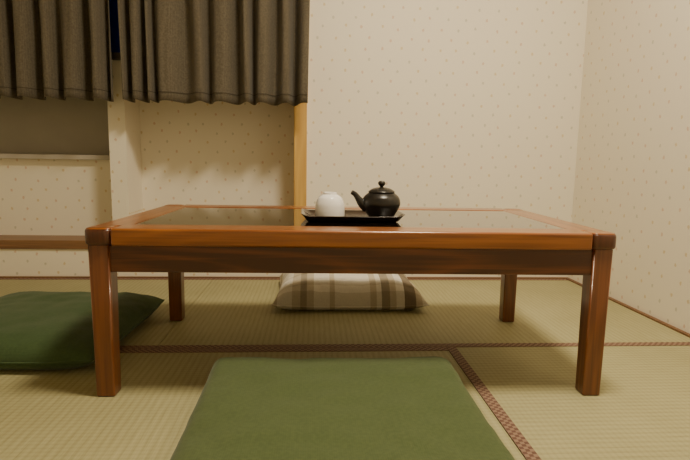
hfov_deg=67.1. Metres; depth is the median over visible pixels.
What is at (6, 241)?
trim
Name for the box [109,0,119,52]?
glass pane
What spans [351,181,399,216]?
teapot
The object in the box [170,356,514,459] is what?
floor cushion
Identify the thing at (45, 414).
mat
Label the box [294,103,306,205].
trim
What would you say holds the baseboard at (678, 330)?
attached to the wall at (632, 171)
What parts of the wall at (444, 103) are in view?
niche panel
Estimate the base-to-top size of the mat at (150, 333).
0.031 m
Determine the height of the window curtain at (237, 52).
1.222 m
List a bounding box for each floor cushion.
[0,291,164,369]
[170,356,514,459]
[271,273,428,309]
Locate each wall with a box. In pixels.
[0,0,587,276]
[568,0,689,333]
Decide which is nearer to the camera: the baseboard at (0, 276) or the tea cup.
the tea cup
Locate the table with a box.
[85,204,615,396]
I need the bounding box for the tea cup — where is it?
[315,192,344,215]
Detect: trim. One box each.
[0,154,109,159]
[0,235,87,248]
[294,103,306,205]
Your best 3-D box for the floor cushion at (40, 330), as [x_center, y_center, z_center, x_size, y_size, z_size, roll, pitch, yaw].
[-0.838,0.252,1.433,0.511,0.088,0.525,1,8,-2]
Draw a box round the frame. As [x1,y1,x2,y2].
[111,52,120,59]
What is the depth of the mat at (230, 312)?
1.63 m
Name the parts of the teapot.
spout, lid, lid knob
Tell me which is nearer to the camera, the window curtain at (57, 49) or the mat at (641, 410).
the mat at (641, 410)
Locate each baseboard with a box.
[0,276,567,278]
[566,278,689,337]
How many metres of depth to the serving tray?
1.21 m
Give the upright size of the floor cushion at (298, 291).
0.107 m
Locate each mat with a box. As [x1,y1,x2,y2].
[0,278,213,348]
[0,347,525,459]
[156,278,689,348]
[447,346,689,459]
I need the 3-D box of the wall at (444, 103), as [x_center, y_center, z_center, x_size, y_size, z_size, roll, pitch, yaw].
[-0.443,-0.961,2.138,2.868,2.380,0.200,0,8,-4]
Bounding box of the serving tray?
[301,208,404,221]
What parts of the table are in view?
leg, rail, leg, rail, panel, rail, leg, rail, leg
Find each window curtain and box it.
[0,0,113,101]
[117,0,309,105]
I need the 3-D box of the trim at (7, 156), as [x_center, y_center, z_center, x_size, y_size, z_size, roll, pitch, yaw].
[-1.422,-0.315,2.216,0.932,0.020,0.100,0,8,-4]
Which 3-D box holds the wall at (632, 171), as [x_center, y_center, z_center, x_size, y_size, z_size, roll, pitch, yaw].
[1.134,-0.737,0.662,0.100,2.380,3.570,0,8,-4]
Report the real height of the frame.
0.025 m
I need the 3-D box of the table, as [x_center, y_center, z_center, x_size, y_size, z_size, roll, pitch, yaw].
[0.009,0.141,1.360,1.092,0.357,0.568,1,8,-2]
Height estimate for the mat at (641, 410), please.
0.031 m
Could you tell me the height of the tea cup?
0.062 m

